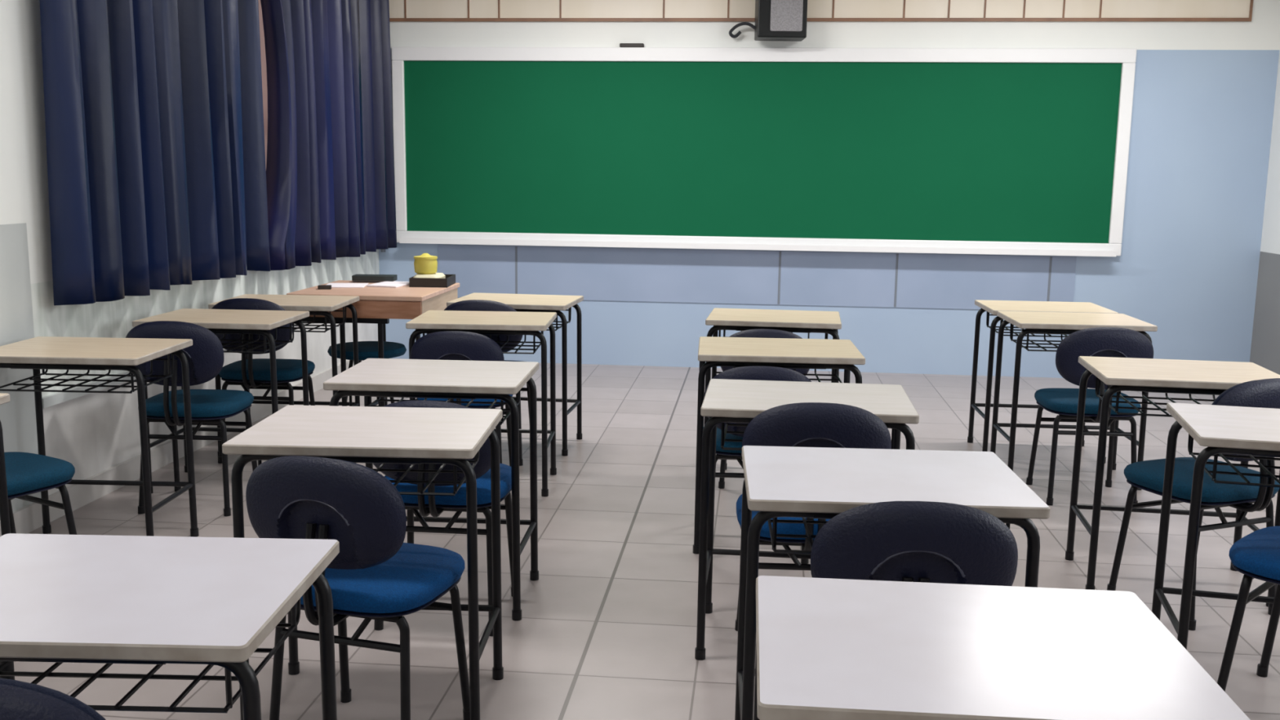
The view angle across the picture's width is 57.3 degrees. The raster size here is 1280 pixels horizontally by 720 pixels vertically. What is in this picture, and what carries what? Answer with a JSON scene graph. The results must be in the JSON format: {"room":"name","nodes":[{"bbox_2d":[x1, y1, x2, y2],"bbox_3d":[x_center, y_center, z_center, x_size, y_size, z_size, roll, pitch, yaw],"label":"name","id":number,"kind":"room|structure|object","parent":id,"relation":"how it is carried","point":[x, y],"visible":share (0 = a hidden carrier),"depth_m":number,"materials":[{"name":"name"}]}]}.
{"room":"classroom","nodes":[
{"label":"classroom","id":0,"kind":"room"},
{"bbox_2d":[0,0,379,511],"bbox_3d":[-2.502,-0.673,3.577,0.120,2.950,10.170,2,9,6],"label":"wall","id":1,"kind":"structure","parent":0,"point":[95,433],"depth_m":4.66,"materials":[{"name":"grey paint"}]},
{"bbox_2d":[41,324,296,408],"bbox_3d":[-2.140,-0.158,6.666,0.020,0.040,4.190,2,9,6],"label":"trim","id":2,"kind":"structure","parent":1,"relation":"attached to","point":[58,397],"depth_m":4.81,"materials":[{"name":"grey paint"}]},
{"bbox_2d":[0,360,362,536],"bbox_3d":[-2.444,0.726,3.856,0.020,0.100,10.050,2,9,6],"label":"baseboard","id":3,"kind":"structure","parent":1,"relation":"attached to","point":[28,518],"depth_m":5.24,"materials":[{"name":"tile"}]},
{"bbox_2d":[260,0,396,270],"bbox_3d":[-1.911,-1.621,7.340,0.193,1.961,2.203,2,9,6],"label":"curtain","id":4,"kind":"object","parent":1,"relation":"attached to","point":[331,180],"visible":0.99,"depth_m":7.17,"materials":[{"name":"blue fabric"}]},
{"bbox_3d":[-2.070,-2.464,6.208,0.119,0.028,4.250,2,9,6],"label":"curtain rod","id":5,"kind":"object","parent":1,"relation":"attached to","visible":0},
{"bbox_2d":[40,0,270,305],"bbox_3d":[-2.126,-1.308,5.315,0.194,1.941,1.843,2,9,6],"label":"curtain","id":6,"kind":"object","parent":5,"relation":"hanging from","point":[154,113],"visible":1,"depth_m":5.08,"materials":[{"name":"blue fabric"}]},
{"bbox_2d":[257,0,267,167],"bbox_3d":[-2.114,-1.514,6.314,0.004,1.850,0.650,2,9,6],"label":"curtain","id":7,"kind":"object","parent":5,"relation":"hanging from","point":[264,71],"visible":0.02,"depth_m":6.52,"materials":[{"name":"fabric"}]},
{"bbox_2d":[13,358,1279,719],"bbox_3d":[0.639,0.913,3.566,6.460,0.100,10.290,2,9,6],"label":"floor","id":8,"kind":"structure","parent":0,"point":[606,629],"depth_m":4.28,"materials":[{"name":"tile"}]},
{"bbox_2d":[0,393,10,535],"bbox_3d":[-2.120,0.501,3.201,0.609,0.760,0.478,1,9,4],"label":"school desk","id":9,"kind":"object","parent":8,"relation":"on","point":[4,397],"visible":0.41,"depth_m":3.34,"materials":[{"name":"beige laminate"}]},
{"bbox_2d":[4,452,76,534],"bbox_3d":[-2.070,0.398,3.708,0.410,0.806,0.456,6,11,29],"label":"chair","id":10,"kind":"object","parent":8,"relation":"on","point":[27,473],"visible":0.73,"depth_m":3.74,"materials":[{"name":"teal fabric"}]},
{"bbox_2d":[0,678,106,719],"bbox_3d":[-0.822,0.746,1.647,0.410,0.806,0.456,1,9,4],"label":"chair","id":11,"kind":"object","parent":8,"relation":"on","point":[19,700],"visible":1,"depth_m":1.39,"materials":[{"name":"black plastic"}]},
{"bbox_2d":[0,336,199,537],"bbox_3d":[-2.008,0.328,4.285,0.609,0.760,0.478,1,9,2],"label":"school desk","id":12,"kind":"object","parent":8,"relation":"on","point":[51,353],"visible":0.97,"depth_m":4.21,"materials":[{"name":"beige laminate"}]},
{"bbox_2d":[0,353,173,393],"bbox_3d":[-2.004,0.031,4.250,0.489,0.110,0.354,1,9,2],"label":"basket","id":13,"kind":"object","parent":12,"relation":"on","point":[32,378],"depth_m":4.25,"materials":[{"name":"black metal"}]},
{"bbox_2d":[0,533,339,719],"bbox_3d":[-0.840,0.726,1.907,0.609,0.760,0.478,1,9,1],"label":"school desk","id":14,"kind":"object","parent":8,"relation":"on","point":[108,600],"visible":0.98,"depth_m":1.81,"materials":[{"name":"white laminate"}]},
{"bbox_2d":[0,598,300,713],"bbox_3d":[-0.836,0.428,1.871,0.489,0.110,0.354,1,9,1],"label":"basket","id":15,"kind":"object","parent":14,"relation":"on","point":[295,620],"depth_m":1.81,"materials":[{"name":"black metal"}]},
{"bbox_2d":[125,320,257,516],"bbox_3d":[-1.854,0.213,4.875,0.410,0.806,0.456,1,9,3],"label":"chair","id":16,"kind":"object","parent":8,"relation":"on","point":[205,357],"visible":0.64,"depth_m":4.71,"materials":[{"name":"blue plastic"}]},
{"bbox_2d":[132,308,309,493],"bbox_3d":[-1.830,0.182,5.206,0.609,0.760,0.478,1,9,4],"label":"school desk","id":17,"kind":"object","parent":8,"relation":"on","point":[224,322],"visible":0.67,"depth_m":5.10,"materials":[{"name":"black paint"}]},
{"bbox_2d":[219,322,293,353],"bbox_3d":[-1.825,-0.115,5.170,0.489,0.110,0.354,1,9,4],"label":"basket","id":18,"kind":"object","parent":17,"relation":"on","point":[291,335],"depth_m":5.21,"materials":[{"name":"black metal"}]},
{"bbox_2d":[211,297,315,463],"bbox_3d":[-1.824,0.080,5.706,0.410,0.806,0.456,1,9,4],"label":"chair","id":19,"kind":"object","parent":8,"relation":"on","point":[250,373],"visible":0.39,"depth_m":5.55,"materials":[{"name":"blue plastic"}]},
{"bbox_2d":[208,293,359,456],"bbox_3d":[-1.752,0.079,5.854,0.609,0.760,0.478,1,9,2],"label":"school desk","id":20,"kind":"object","parent":8,"relation":"on","point":[314,304],"visible":0.48,"depth_m":5.82,"materials":[{"name":"black paint"}]},
{"bbox_2d":[293,306,346,332],"bbox_3d":[-1.748,-0.219,5.818,0.489,0.110,0.354,1,9,2],"label":"basket","id":21,"kind":"object","parent":20,"relation":"on","point":[344,311],"depth_m":5.86,"materials":[{"name":"black metal"}]},
{"bbox_2d":[245,455,470,719],"bbox_3d":[-0.668,0.570,2.840,0.410,0.778,0.456,3,10,17],"label":"chair","id":22,"kind":"object","parent":8,"relation":"on","point":[374,575],"visible":0.84,"depth_m":2.66,"materials":[{"name":"blue fabric"}]},
{"bbox_2d":[320,457,406,528],"bbox_3d":[-0.709,0.338,2.656,0.386,0.254,0.040,3,18,17],"label":"backrest cushion","id":23,"kind":"object","parent":22,"relation":"on","point":[393,499],"depth_m":2.57,"materials":[{"name":"black plastic"}]},
{"bbox_2d":[222,404,503,719],"bbox_3d":[-0.689,0.542,3.057,0.609,0.760,0.478,1,9,2],"label":"school desk","id":24,"kind":"object","parent":8,"relation":"on","point":[383,435],"visible":0.87,"depth_m":2.90,"materials":[{"name":"laminate"}]},
{"bbox_2d":[257,450,479,495],"bbox_3d":[-0.685,0.245,3.021,0.489,0.110,0.354,1,9,2],"label":"basket","id":25,"kind":"object","parent":24,"relation":"on","point":[455,471],"depth_m":2.96,"materials":[{"name":"black metal"}]},
{"bbox_2d":[327,341,406,405],"bbox_3d":[-1.486,0.146,6.407,0.420,0.462,0.420,2,9,6],"label":"stool","id":26,"kind":"object","parent":8,"relation":"on","point":[366,349],"visible":0.54,"depth_m":6.27,"materials":[{"name":"teal fabric"}]},
{"bbox_2d":[286,280,459,406],"bbox_3d":[-1.445,-0.021,6.493,0.725,0.760,0.770,2,9,6],"label":"desk","id":27,"kind":"object","parent":8,"relation":"on","point":[378,305],"visible":0.48,"depth_m":6.11,"materials":[{"name":"brown wood"}]},
{"bbox_2d":[317,284,331,289],"bbox_3d":[-1.704,-0.393,6.333,0.070,0.020,0.050,-1,9,-11],"label":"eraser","id":28,"kind":"object","parent":27,"relation":"on","point":[319,286],"visible":1,"depth_m":6.31,"materials":[{"name":"black"}]},
{"bbox_2d":[326,283,368,288],"bbox_3d":[-1.635,-0.415,6.516,0.220,0.006,0.220,0,9,-6],"label":"paper sheets","id":29,"kind":"object","parent":27,"relation":"on","point":[333,285],"visible":0.76,"depth_m":6.49,"materials":[{"name":"white paper"}]},
{"bbox_2d":[351,274,397,281],"bbox_3d":[-1.529,-0.474,6.755,0.240,0.030,0.100,1,9,0],"label":"closed book","id":30,"kind":"object","parent":27,"relation":"on","point":[383,277],"visible":1,"depth_m":6.71,"materials":[{"name":"grey paper"}]},
{"bbox_2d":[366,280,408,288],"bbox_3d":[-1.396,-0.426,6.592,0.180,0.010,0.260,3,9,14],"label":"paper sheets","id":31,"kind":"object","parent":27,"relation":"on","point":[394,284],"visible":0.75,"depth_m":6.53,"materials":[{"name":"white paper"}]},
{"bbox_2d":[408,274,455,287],"bbox_3d":[-1.171,-0.449,6.626,0.210,0.050,0.270,1,9,1],"label":"tray","id":32,"kind":"object","parent":27,"relation":"on","point":[450,279],"visible":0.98,"depth_m":6.49,"materials":[{"name":"black"}]},
{"bbox_2d":[413,272,445,278],"bbox_3d":[-1.190,-0.460,6.626,0.150,0.055,0.180,2,9,6],"label":"folded cloth","id":33,"kind":"object","parent":32,"relation":"in","point":[437,275],"visible":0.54,"depth_m":6.55,"materials":[{"name":"beige fabric"}]},
{"bbox_2d":[413,253,437,274],"bbox_3d":[-1.209,-0.545,6.614,0.132,0.115,0.132,2,9,6],"label":"pot","id":34,"kind":"object","parent":33,"relation":"on","point":[424,264],"visible":1,"depth_m":6.57,"materials":[{"name":"yellow ceramic"}]},
{"bbox_2d":[323,358,538,621],"bbox_3d":[-0.663,0.413,3.864,0.609,0.760,0.478,1,9,3],"label":"school desk","id":35,"kind":"object","parent":8,"relation":"on","point":[425,379],"visible":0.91,"depth_m":3.70,"materials":[{"name":"white laminate"}]},
{"bbox_2d":[349,389,520,425],"bbox_3d":[-0.659,0.116,3.828,0.489,0.110,0.354,1,9,3],"label":"basket","id":36,"kind":"object","parent":35,"relation":"on","point":[378,398],"depth_m":3.96,"materials":[{"name":"black paint"}]},
{"bbox_2d":[372,400,512,636],"bbox_3d":[-0.612,0.453,3.696,0.410,0.738,0.455,2,9,6],"label":"chair","id":37,"kind":"object","parent":8,"relation":"on","point":[434,505],"visible":0.3,"depth_m":3.54,"materials":[{"name":"blue fabric"}]},
{"bbox_2d":[409,331,513,466],"bbox_3d":[-0.773,0.212,5.181,0.410,0.738,0.455,1,9,3],"label":"chair","id":38,"kind":"object","parent":8,"relation":"on","point":[439,345],"visible":0.27,"depth_m":4.93,"materials":[{"name":"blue plastic"}]},
{"bbox_2d":[405,310,556,497],"bbox_3d":[-0.696,0.186,5.267,0.609,0.760,0.478,1,9,1],"label":"school desk","id":39,"kind":"object","parent":8,"relation":"on","point":[482,322],"visible":0.77,"depth_m":5.09,"materials":[{"name":"black paint"}]},
{"bbox_2d":[422,330,543,354],"bbox_3d":[-0.692,-0.111,5.231,0.489,0.110,0.354,1,9,1],"label":"basket","id":40,"kind":"object","parent":39,"relation":"on","point":[534,342],"depth_m":5.18,"materials":[{"name":"black metal"}]},
{"bbox_2d":[444,299,529,466],"bbox_3d":[-0.739,0.085,5.757,0.410,0.806,0.456,2,9,6],"label":"chair","id":41,"kind":"object","parent":8,"relation":"on","point":[471,304],"visible":0.11,"depth_m":5.51,"materials":[{"name":"blue plastic"}]},
{"bbox_2d":[446,293,583,456],"bbox_3d":[-0.631,0.064,6.034,0.609,0.760,0.478,2,9,8],"label":"school desk","id":42,"kind":"object","parent":8,"relation":"on","point":[519,302],"visible":0.48,"depth_m":5.92,"materials":[{"name":"beige laminate"}]},
{"bbox_2d":[546,306,571,330],"bbox_3d":[-0.625,-0.234,5.998,0.489,0.110,0.354,2,9,8],"label":"basket","id":43,"kind":"object","parent":42,"relation":"on","point":[569,309],"depth_m":6.09,"materials":[{"name":"black metal"}]},
{"bbox_2d":[703,365,811,564],"bbox_3d":[0.436,0.355,4.386,0.410,0.738,0.455,1,9,3],"label":"chair","id":44,"kind":"object","parent":8,"relation":"on","point":[753,372],"visible":0.14,"depth_m":4.15,"materials":[{"name":"black plastic"}]},
{"bbox_2d":[718,328,809,488],"bbox_3d":[0.566,0.199,5.366,0.410,0.738,0.455,2,9,6],"label":"chair","id":45,"kind":"object","parent":8,"relation":"on","point":[753,333],"visible":0.04,"depth_m":5.11,"materials":[{"name":"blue plastic"}]},
{"bbox_2d":[703,307,841,426],"bbox_3d":[0.617,0.170,5.473,0.609,0.760,0.478,2,9,8],"label":"school desk","id":46,"kind":"object","parent":8,"relation":"on","point":[827,322],"visible":0.54,"depth_m":5.26,"materials":[{"name":"beige laminate"}]},
{"bbox_2d":[718,329,827,339],"bbox_3d":[0.622,-0.128,5.436,0.489,0.110,0.354,2,9,8],"label":"basket","id":47,"kind":"object","parent":46,"relation":"on","point":[724,331],"depth_m":5.42,"materials":[{"name":"black metal"}]},
{"bbox_2d":[693,336,865,554],"bbox_3d":[0.518,0.325,4.500,0.609,0.760,0.478,1,9,3],"label":"school desk","id":48,"kind":"object","parent":8,"relation":"on","point":[735,352],"visible":0.72,"depth_m":4.31,"materials":[{"name":"black paint"}]},
{"bbox_2d":[712,366,846,382],"bbox_3d":[0.522,0.028,4.464,0.489,0.110,0.354,1,9,3],"label":"basket","id":49,"kind":"object","parent":48,"relation":"on","point":[713,368],"depth_m":4.50,"materials":[{"name":"black metal"}]},
{"bbox_2d":[694,378,919,660],"bbox_3d":[0.490,0.481,3.531,0.609,0.760,0.478,2,9,6],"label":"school desk","id":50,"kind":"object","parent":8,"relation":"on","point":[725,401],"visible":0.64,"depth_m":3.42,"materials":[{"name":"beige laminate"}]},
{"bbox_2d":[720,422,894,450],"bbox_3d":[0.495,0.184,3.495,0.489,0.110,0.354,2,9,6],"label":"basket","id":51,"kind":"object","parent":50,"relation":"on","point":[723,433],"depth_m":3.37,"materials":[{"name":"black paint"}]},
{"bbox_2d":[734,402,891,631],"bbox_3d":[0.485,0.481,3.393,0.410,0.806,0.456,1,9,3],"label":"chair","id":52,"kind":"object","parent":8,"relation":"on","point":[803,424],"visible":0.27,"depth_m":3.14,"materials":[{"name":"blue plastic"}]},
{"bbox_2d":[734,445,1050,719],"bbox_3d":[0.527,0.625,2.639,0.609,0.760,0.478,1,9,3],"label":"school desk","id":53,"kind":"object","parent":8,"relation":"on","point":[793,482],"visible":0.75,"depth_m":2.49,"materials":[{"name":"white laminate"}]},
{"bbox_2d":[767,517,1009,554],"bbox_3d":[0.531,0.328,2.603,0.489,0.110,0.354,1,9,3],"label":"basket","id":54,"kind":"object","parent":53,"relation":"on","point":[773,534],"depth_m":2.55,"materials":[{"name":"black metal"}]},
{"bbox_2d":[810,501,1017,586],"bbox_3d":[0.544,0.632,2.510,0.410,0.791,0.456,1,9,3],"label":"chair","id":55,"kind":"object","parent":8,"relation":"on","point":[906,541],"visible":0.47,"depth_m":2.26,"materials":[{"name":"black plastic"}]},
{"bbox_2d":[753,575,1249,719],"bbox_3d":[0.462,0.772,1.718,0.609,0.760,0.478,2,9,5],"label":"school desk","id":56,"kind":"object","parent":8,"relation":"on","point":[827,648],"visible":1,"depth_m":1.60,"materials":[{"name":"white laminate"}]},
{"bbox_2d":[967,299,1118,463],"bbox_3d":[2.043,0.102,6.004,0.609,0.760,0.478,1,9,5],"label":"school desk","id":57,"kind":"object","parent":8,"relation":"on","point":[992,307],"visible":0.44,"depth_m":5.93,"materials":[{"name":"beige laminate"}]},
{"bbox_2d":[986,311,1070,337],"bbox_3d":[2.048,-0.195,5.968,0.489,0.110,0.354,1,9,5],"label":"basket","id":58,"kind":"object","parent":57,"relation":"on","point":[988,315],"depth_m":5.91,"materials":[{"name":"black metal"}]},
{"bbox_2d":[990,311,1157,490],"bbox_3d":[2.012,0.181,5.511,0.609,0.760,0.478,1,9,4],"label":"school desk","id":59,"kind":"object","parent":8,"relation":"on","point":[1048,322],"visible":0.65,"depth_m":5.38,"materials":[{"name":"beige laminate"}]},
{"bbox_2d":[1009,323,1062,351],"bbox_3d":[2.017,-0.116,5.475,0.489,0.110,0.354,1,9,4],"label":"basket","id":60,"kind":"object","parent":59,"relation":"on","point":[1012,326],"depth_m":5.53,"materials":[{"name":"black metal"}]},
{"bbox_2d":[1026,327,1153,505],"bbox_3d":[1.974,0.223,5.162,0.410,0.791,0.456,1,9,4],"label":"chair","id":61,"kind":"object","parent":8,"relation":"on","point":[1112,342],"visible":0.61,"depth_m":5.01,"materials":[{"name":"black plastic"}]},
{"bbox_2d":[1065,355,1279,607],"bbox_3d":[1.861,0.408,4.087,0.609,0.760,0.478,2,9,9],"label":"school desk","id":62,"kind":"object","parent":8,"relation":"on","point":[1190,377],"visible":0.78,"depth_m":4.00,"materials":[{"name":"black paint"}]},
{"bbox_2d":[1095,376,1215,417],"bbox_3d":[1.866,0.111,4.051,0.489,0.110,0.354,2,9,9],"label":"basket","id":63,"kind":"object","parent":62,"relation":"on","point":[1116,408],"depth_m":4.12,"materials":[{"name":"black metal"}]},
{"bbox_2d":[1106,377,1279,630],"bbox_3d":[1.862,0.425,3.846,0.410,0.806,0.456,-3,10,-22],"label":"chair","id":64,"kind":"object","parent":8,"relation":"on","point":[1146,475],"visible":0.44,"depth_m":3.72,"materials":[{"name":"blue fabric"}]},
{"bbox_2d":[1211,379,1257,404],"bbox_3d":[1.923,0.181,3.664,0.386,0.254,0.040,-3,18,-22],"label":"backrest cushion","id":65,"kind":"object","parent":64,"relation":"on","point":[1228,397],"depth_m":3.56,"materials":[{"name":"black plastic"}]},
{"bbox_2d":[1151,402,1279,649],"bbox_3d":[1.771,0.550,3.198,0.609,0.760,0.478,3,9,14],"label":"school desk","id":66,"kind":"object","parent":8,"relation":"on","point":[1228,429],"visible":0.94,"depth_m":3.15,"materials":[{"name":"white laminate"}]},
{"bbox_2d":[1187,433,1279,487],"bbox_3d":[1.777,0.253,3.161,0.489,0.110,0.354,3,9,14],"label":"basket","id":67,"kind":"object","parent":66,"relation":"on","point":[1190,442],"depth_m":3.16,"materials":[{"name":"black paint"}]},
{"bbox_2d":[1217,525,1279,692],"bbox_3d":[1.804,0.554,3.046,0.410,0.806,0.456,-8,13,-44],"label":"chair","id":68,"kind":"object","parent":8,"relation":"on","point":[1256,555],"visible":0.92,"depth_m":3.08,"materials":[{"name":"blue fabric"}]},
{"bbox_2d":[378,0,1279,377],"bbox_3d":[1.175,-1.391,8.319,6.460,2.950,0.120,2,9,6],"label":"wall","id":69,"kind":"structure","parent":0,"point":[1187,266],"depth_m":8.12,"materials":[{"name":"blue paint"}]},
{"bbox_2d":[437,244,1076,309],"bbox_3d":[0.776,-0.595,8.422,4.550,0.385,0.010,2,9,6],"label":"wall panel","id":70,"kind":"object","parent":69,"relation":"attached to","point":[858,279],"depth_m":8.41,"materials":[{"name":"paint"}]},
{"bbox_2d":[391,46,1137,257],"bbox_3d":[0.770,-1.476,8.224,5.148,1.395,0.121,2,9,6],"label":"chalkboard","id":71,"kind":"object","parent":69,"relation":"attached to","point":[987,151],"visible":0.88,"depth_m":8.25,"materials":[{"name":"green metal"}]},
{"bbox_2d":[619,43,644,47],"bbox_3d":[-0.057,-2.208,8.229,0.170,0.027,0.038,2,9,6],"label":"eraser","id":72,"kind":"object","parent":71,"relation":"on","point":[621,45],"visible":1,"depth_m":8.21,"materials":[{"name":"black"}]},
{"bbox_2d":[399,237,1116,257],"bbox_3d":[0.759,-0.804,8.309,5.038,0.040,0.076,2,9,6],"label":"chalk tray","id":73,"kind":"object","parent":71,"relation":"on","point":[642,242],"depth_m":8.27,"materials":[{"name":"white metal"}]},
{"bbox_2d":[728,0,807,41],"bbox_3d":[0.869,-2.417,7.970,0.507,0.460,0.279,1,9,0],"label":"wall speaker","id":74,"kind":"object","parent":69,"relation":"attached to","point":[775,20],"visible":1,"depth_m":7.86,"materials":[{"name":"black plastic"}]},
{"bbox_2d":[769,0,803,31],"bbox_3d":[0.982,-2.321,7.851,0.216,0.230,0.012,1,9,0],"label":"grille","id":75,"kind":"object","parent":74,"relation":"attached to","point":[785,15],"depth_m":7.85,"materials":[{"name":"grey"}]},
{"bbox_2d":[389,0,1253,21],"bbox_3d":[1.111,-2.554,8.068,5.955,0.435,0.022,2,9,6],"label":"trim","id":76,"kind":"structure","parent":69,"relation":"attached to","point":[399,10],"depth_m":8.06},
{"bbox_2d":[1249,50,1279,374],"bbox_3d":[3.805,-0.494,2.952,0.120,2.950,10.170,2,9,6],"label":"wall","id":77,"kind":"structure","parent":0,"point":[1265,340],"depth_m":7.87,"materials":[{"name":"grey paint"}]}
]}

